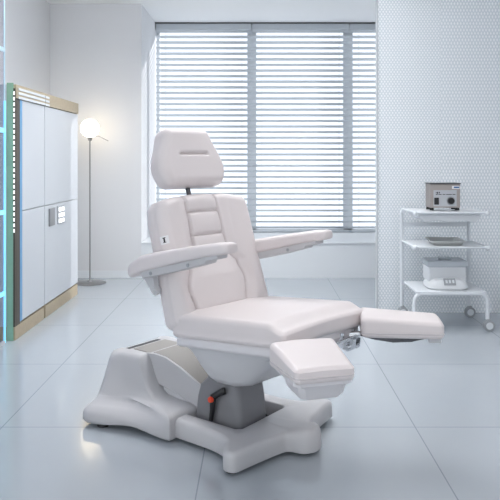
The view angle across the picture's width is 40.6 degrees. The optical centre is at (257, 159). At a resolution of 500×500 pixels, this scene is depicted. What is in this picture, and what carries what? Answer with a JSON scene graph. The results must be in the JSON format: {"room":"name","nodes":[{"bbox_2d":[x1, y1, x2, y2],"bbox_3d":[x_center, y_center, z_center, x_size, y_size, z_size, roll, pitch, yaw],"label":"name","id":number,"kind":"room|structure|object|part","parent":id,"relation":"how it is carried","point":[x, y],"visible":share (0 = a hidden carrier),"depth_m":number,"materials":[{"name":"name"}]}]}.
{"room":"examination room","nodes":[
{"label":"examination room","id":0,"kind":"room"},
{"bbox_2d":[0,0,49,94],"bbox_3d":[-2.370,-0.210,5.325,0.160,3.020,6.850,0,0,0],"label":"wall","id":1,"kind":"structure","parent":0,"point":[27,22],"depth_m":6.69,"materials":[{"name":"white paint"}]},
{"bbox_2d":[50,4,156,270],"bbox_3d":[-1.788,-0.210,8.100,1.005,3.020,1.300,0,0,0],"label":"wall","id":2,"kind":"structure","parent":0,"point":[103,57],"depth_m":7.45,"materials":[{"name":"white paint"}]},
{"bbox_2d":[46,0,374,21],"bbox_3d":[0.450,-1.770,1.850,5.900,0.100,13.900,0,0,0],"label":"ceiling","id":3,"kind":"structure","parent":0,"point":[159,10],"depth_m":7.73,"materials":[{"name":"white paint"}]},
{"bbox_2d":[0,278,499,499],"bbox_3d":[0.450,1.350,1.850,5.900,0.100,13.900,0,0,0],"label":"floor","id":4,"kind":"structure","parent":0,"point":[420,419],"depth_m":3.33,"materials":[{"name":"tile"}]},
{"bbox_2d":[0,0,5,346],"bbox_3d":[-1.802,-0.209,3.905,0.024,3.018,1.810,0,0,0],"label":"glass wall","id":5,"kind":"structure","parent":4,"relation":"on","point":[3,130],"depth_m":4.79,"materials":[{"name":"teal"}]},
{"bbox_3d":[-1.802,-1.069,4.801,0.008,1.298,0.018,0,0,0],"label":"post","id":6,"kind":"part","parent":5,"relation":"part of","materials":[{"name":"clear glass"}]},
{"bbox_3d":[-1.800,0.440,4.801,0.012,1.720,0.018,0,0,0],"label":"post","id":7,"kind":"part","parent":5,"relation":"part of","materials":[{"name":"teal"}]},
{"bbox_2d":[0,83,44,340],"bbox_3d":[-2.010,0.372,5.188,0.550,1.855,0.673,0,0,0],"label":"tall cabinet","id":8,"kind":"object","parent":4,"relation":"on","point":[24,106],"visible":1,"depth_m":5.01,"materials":[{"name":"white paint"}]},
{"bbox_3d":[-1.782,0.372,4.859,0.047,1.855,0.012,0,0,0],"label":"panel","id":9,"kind":"part","parent":8,"relation":"part of","materials":[{"name":"green glass"}]},
{"bbox_3d":[-1.755,-0.034,5.264,0.020,0.812,0.514,0,0,0],"label":"door","id":10,"kind":"part","parent":8,"relation":"part of","materials":[{"name":"white paint"}]},
{"bbox_3d":[-1.755,0.781,5.264,0.020,0.807,0.514,0,0,0],"label":"door","id":11,"kind":"part","parent":8,"relation":"part of","materials":[{"name":"white paint"}]},
{"bbox_2d":[42,93,77,317],"bbox_3d":[-2.006,0.378,6.040,0.558,1.845,1.021,0,0,0],"label":"tall cabinet","id":12,"kind":"object","parent":4,"relation":"on","point":[60,115],"visible":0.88,"depth_m":5.97,"materials":[{"name":"white laminate"}]},
{"bbox_3d":[-1.738,0.480,5.699,0.014,0.150,0.140,0,0,0],"label":"handle","id":13,"kind":"part","parent":12,"relation":"part of","materials":[{"name":"silver metal"}]},
{"bbox_3d":[-1.740,0.480,5.959,0.010,0.160,0.180,0,0,0],"label":"button plate","id":14,"kind":"part","parent":12,"relation":"part of","materials":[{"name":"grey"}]},
{"bbox_3d":[-1.755,-0.034,6.040,0.020,0.812,1.011,0,0,0],"label":"door","id":15,"kind":"part","parent":12,"relation":"part of","materials":[{"name":"white paint"}]},
{"bbox_3d":[-1.755,0.781,6.040,0.020,0.807,1.011,0,0,0],"label":"door","id":16,"kind":"part","parent":12,"relation":"part of","materials":[{"name":"white paint"}]},
{"bbox_2d":[76,119,107,285],"bbox_3d":[-1.775,0.433,7.140,0.336,1.733,0.336,0,0,45],"label":"floor lamp","id":17,"kind":"object","parent":4,"relation":"on","point":[89,128],"visible":0.98,"depth_m":7.12,"materials":[{"name":"silver metal"}]},
{"bbox_3d":[-1.775,-0.335,7.140,0.196,0.196,0.196,0,0,0],"label":"lamp shade","id":18,"kind":"part","parent":17,"relation":"part of","materials":[{"name":"white"}]},
{"bbox_2d":[83,128,443,473],"bbox_3d":[-0.020,0.570,3.213,1.633,1.460,1.047,0,0,42],"label":"chair","id":19,"kind":"object","parent":4,"relation":"on","point":[203,387],"visible":1,"depth_m":3.11,"materials":[{"name":"white leather"}]},
{"bbox_3d":[-0.515,0.983,3.563,0.179,0.004,0.243,0,0,42],"label":"plate","id":20,"kind":"part","parent":19,"relation":"part of","materials":[{"name":"grey plastic"}]},
{"bbox_3d":[-0.325,1.093,3.421,0.435,0.233,0.250,0,0,37],"label":"lift arm","id":21,"kind":"part","parent":19,"relation":"part of","materials":[{"name":"grey plastic"}]},
{"bbox_3d":[-0.320,1.033,3.417,0.352,0.115,0.228,0,0,37],"label":"arm","id":22,"kind":"part","parent":19,"relation":"part of","materials":[{"name":"grey plastic"}]},
{"bbox_3d":[-0.346,0.444,2.980,0.646,0.211,0.102,0,0,42],"label":"armrest","id":23,"kind":"part","parent":19,"relation":"part of","materials":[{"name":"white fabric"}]},
{"bbox_2d":[141,254,227,277],"bbox_3d":[-0.331,0.466,2.967,0.495,0.154,0.076,0,0,42],"label":"armrest","id":24,"kind":"object","parent":19,"relation":"on","point":[152,265],"depth_m":2.96,"materials":[{"name":"grey plastic"}]},
{"bbox_3d":[-0.348,0.177,3.413,0.064,0.140,0.024,0,0,42],"label":"headrest post","id":25,"kind":"part","parent":19,"relation":"part of","materials":[{"name":"grey metal"}]},
{"bbox_2d":[147,193,267,330],"bbox_3d":[-0.242,0.480,3.364,0.308,0.619,0.634,0,0,42],"label":"backrest cushion","id":26,"kind":"object","parent":19,"relation":"on","point":[188,220],"depth_m":3.27,"materials":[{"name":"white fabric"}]},
{"bbox_3d":[-0.188,1.125,3.112,0.091,0.163,0.035,0,0,22],"label":"release lever","id":27,"kind":"part","parent":19,"relation":"part of","materials":[{"name":"black plastic"}]},
{"bbox_3d":[-0.036,1.232,3.225,0.783,0.104,0.797,0,0,42],"label":"frame","id":28,"kind":"part","parent":19,"relation":"part of","materials":[{"name":"grey plastic"}]},
{"bbox_2d":[173,296,363,347],"bbox_3d":[0.051,0.730,3.090,0.676,0.162,0.600,0,0,42],"label":"seat cushion","id":29,"kind":"object","parent":19,"relation":"on","point":[198,321],"depth_m":2.96,"materials":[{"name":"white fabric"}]},
{"bbox_2d":[258,240,322,258],"bbox_3d":[0.117,0.466,3.465,0.495,0.154,0.076,0,0,42],"label":"armrest","id":30,"kind":"object","parent":19,"relation":"on","point":[266,248],"depth_m":3.41,"materials":[{"name":"grey plastic"}]},
{"bbox_3d":[0.102,0.444,3.478,0.646,0.211,0.102,0,0,42],"label":"armrest","id":31,"kind":"part","parent":19,"relation":"part of","materials":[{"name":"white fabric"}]},
{"bbox_3d":[0.620,0.789,3.030,0.320,0.028,0.170,0,0,6],"label":"support plate","id":32,"kind":"part","parent":19,"relation":"part of","materials":[{"name":"grey metal"}]},
{"bbox_2d":[398,208,494,331],"bbox_3d":[1.478,0.842,5.365,0.639,0.915,0.514,0,0,0],"label":"trolley","id":33,"kind":"object","parent":4,"relation":"on","point":[449,216],"visible":0.84,"depth_m":5.24,"materials":[{"name":"white metal"}]},
{"bbox_3d":[1.190,0.808,5.578,0.030,0.804,0.078,0,0,0],"label":"post","id":34,"kind":"part","parent":33,"relation":"part of","materials":[{"name":"white metal"}]},
{"bbox_3d":[1.232,1.106,5.140,0.116,0.208,0.031,0,0,0],"label":"leg","id":35,"kind":"part","parent":33,"relation":"part of","materials":[{"name":"white paint"}]},
{"bbox_2d":[425,182,460,209],"bbox_3d":[1.462,0.287,5.343,0.242,0.213,0.183,0,0,0],"label":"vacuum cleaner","id":36,"kind":"object","parent":33,"relation":"on","point":[438,194],"visible":1,"depth_m":5.28,"materials":[{"name":"silver metal"}]},
{"bbox_2d":[434,198,438,204],"bbox_3d":[1.392,0.321,5.269,0.036,0.055,0.008,0,0,0],"label":"switch","id":37,"kind":"object","parent":36,"relation":"attached to","point":[436,200],"depth_m":5.27,"materials":[{"name":"grey plastic"}]},
{"bbox_3d":[1.462,0.184,5.353,0.242,0.008,0.165,0,0,0],"label":"lid","id":38,"kind":"part","parent":36,"relation":"part of","materials":[{"name":"grey metal"}]},
{"bbox_3d":[1.460,0.298,5.274,0.181,0.126,0.002,0,0,0],"label":"control panel","id":39,"kind":"part","parent":36,"relation":"part of","materials":[{"name":"white plastic"}]},
{"bbox_3d":[1.504,0.319,5.263,0.054,0.054,0.022,0,0,0],"label":"knob","id":40,"kind":"part","parent":36,"relation":"part of","materials":[{"name":"black plastic"}]},
{"bbox_2d":[404,208,481,212],"bbox_3d":[1.468,0.406,5.354,0.555,0.014,0.452,0,0,0],"label":"shelf","id":41,"kind":"object","parent":33,"relation":"attached to","point":[411,210],"depth_m":5.34,"materials":[{"name":"white metal"}]},
{"bbox_2d":[402,240,484,248],"bbox_3d":[1.468,0.669,5.354,0.555,0.014,0.452,0,0,0],"label":"shelf","id":42,"kind":"object","parent":33,"relation":"attached to","point":[415,244],"depth_m":5.23,"materials":[{"name":"white metal"}]},
{"bbox_3d":[1.468,0.664,5.351,0.565,0.013,0.457,0,0,0],"label":"shelf rail","id":43,"kind":"part","parent":33,"relation":"part of","materials":[{"name":"white metal"}]},
{"bbox_3d":[1.468,0.401,5.351,0.565,0.013,0.457,0,0,0],"label":"shelf rail","id":44,"kind":"part","parent":33,"relation":"part of","materials":[{"name":"white metal"}]},
{"bbox_2d":[422,257,467,289],"bbox_3d":[1.472,0.882,5.312,0.324,0.232,0.285,0,0,0],"label":"sterilizer","id":45,"kind":"object","parent":33,"relation":"on","point":[439,273],"visible":1,"depth_m":5.25,"materials":[{"name":"white plastic"}]},
{"bbox_3d":[1.472,0.775,5.340,0.100,0.018,0.060,0,0,0],"label":"lid handle","id":46,"kind":"part","parent":45,"relation":"part of","materials":[{"name":"grey plastic"}]},
{"bbox_3d":[1.472,0.808,5.345,0.310,0.050,0.220,0,0,0],"label":"lid","id":47,"kind":"part","parent":45,"relation":"part of","materials":[{"name":"grey plastic"}]},
{"bbox_3d":[1.472,0.936,5.192,0.090,0.050,0.040,0,0,0],"label":"button panel","id":48,"kind":"part","parent":45,"relation":"part of","materials":[{"name":"grey plastic"}]},
{"bbox_2d":[424,237,465,245],"bbox_3d":[1.475,0.643,5.340,0.270,0.034,0.300,0,0,4],"label":"tray","id":49,"kind":"object","parent":33,"relation":"on","point":[446,241],"visible":1,"depth_m":5.25,"materials":[{"name":"silver metal"}]},
{"bbox_2d":[409,212,480,221],"bbox_3d":[1.468,0.444,5.350,0.470,0.060,0.380,0,0,0],"label":"tray","id":50,"kind":"object","parent":33,"relation":"on","point":[422,217],"depth_m":5.16,"materials":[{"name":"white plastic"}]},
{"bbox_2d":[404,281,486,292],"bbox_3d":[1.468,1.006,5.354,0.535,0.014,0.452,0,0,0],"label":"shelf","id":51,"kind":"object","parent":33,"relation":"attached to","point":[417,286],"depth_m":5.22,"materials":[{"name":"white metal"}]},
{"bbox_3d":[1.745,0.808,5.578,0.030,0.804,0.078,0,0,0],"label":"post","id":52,"kind":"part","parent":33,"relation":"part of","materials":[{"name":"white metal"}]},
{"bbox_3d":[1.703,1.106,5.140,0.116,0.208,0.031,0,0,0],"label":"leg","id":53,"kind":"part","parent":33,"relation":"part of","materials":[{"name":"white paint"}]},
{"bbox_2d":[141,244,374,277],"bbox_3d":[0.557,1.113,8.100,3.685,0.375,1.300,0,0,0],"label":"wall","id":54,"kind":"structure","parent":0,"point":[321,260],"depth_m":7.45,"materials":[{"name":"white paint"}]},
{"bbox_2d":[78,271,141,277],"bbox_3d":[-1.785,1.260,7.444,1.010,0.080,0.012,0,0,0],"label":"baseboard","id":55,"kind":"structure","parent":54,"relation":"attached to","point":[81,274],"depth_m":7.44,"materials":[{"name":"white paint"}]},
{"bbox_2d":[141,232,374,243],"bbox_3d":[0.557,0.915,7.952,3.685,0.020,1.035,0,0,0],"label":"window sill","id":56,"kind":"structure","parent":54,"relation":"on","point":[338,237],"depth_m":7.89,"materials":[{"name":"white paint"}]},
{"bbox_2d":[157,25,374,229],"bbox_3d":[0.557,-0.398,8.610,3.685,2.645,0.100,0,0,0],"label":"window","id":57,"kind":"structure","parent":54,"relation":"in","point":[251,34],"depth_m":8.56,"materials":[{"name":"grey paint"}]},
{"bbox_2d":[156,24,250,216],"bbox_3d":[-0.681,-0.403,8.490,1.199,2.607,0.070,0,0,0],"label":"blind","id":58,"kind":"object","parent":57,"relation":"attached to","point":[160,28],"visible":0.68,"depth_m":8.49,"materials":[{"name":"grey plastic"}]},
{"bbox_2d":[252,24,348,231],"bbox_3d":[0.532,-0.403,8.490,1.212,2.607,0.070,0,0,0],"label":"blind","id":59,"kind":"object","parent":57,"relation":"attached to","point":[256,28],"visible":0.98,"depth_m":8.49,"materials":[{"name":"grey plastic"}]},
{"bbox_3d":[0.532,0.890,8.490,1.212,0.022,0.050,0,0,0],"label":"rail","id":60,"kind":"part","parent":59,"relation":"part of","materials":[{"name":"grey"}]},
{"bbox_2d":[349,24,374,231],"bbox_3d":[1.736,-0.403,8.490,1.180,2.607,0.070,0,0,0],"label":"blind","id":61,"kind":"object","parent":57,"relation":"attached to","point":[353,28],"visible":0.32,"depth_m":8.49,"materials":[{"name":"grey"}]},
{"bbox_3d":[1.266,-0.386,8.490,0.002,2.541,0.058,0,0,0],"label":"ladder cord","id":62,"kind":"part","parent":61,"relation":"part of","materials":[{"name":"white fabric"}]},
{"bbox_3d":[1.736,0.890,8.490,1.180,0.022,0.050,0,0,0],"label":"rail","id":63,"kind":"part","parent":61,"relation":"part of","materials":[{"name":"grey metal"}]},
{"bbox_2d":[155,22,374,24],"bbox_3d":[0.557,-1.714,8.500,3.685,0.012,0.120,0,0,0],"label":"trim","id":64,"kind":"structure","parent":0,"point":[251,23],"depth_m":8.46,"materials":[{"name":"grey"}]},
{"bbox_2d":[378,0,499,312],"bbox_3d":[2.137,-0.210,5.785,2.226,3.020,0.050,0,0,0],"label":"wall","id":65,"kind":"structure","parent":0,"point":[408,30],"depth_m":5.76,"materials":[{"name":"white tile"}]},
{"bbox_2d":[375,0,377,307],"bbox_3d":[1.017,-0.210,5.785,0.014,3.020,0.061,0,0,0],"label":"trim","id":66,"kind":"structure","parent":65,"relation":"attached to","point":[376,1],"depth_m":5.76,"materials":[{"name":"grey paint"}]}
]}

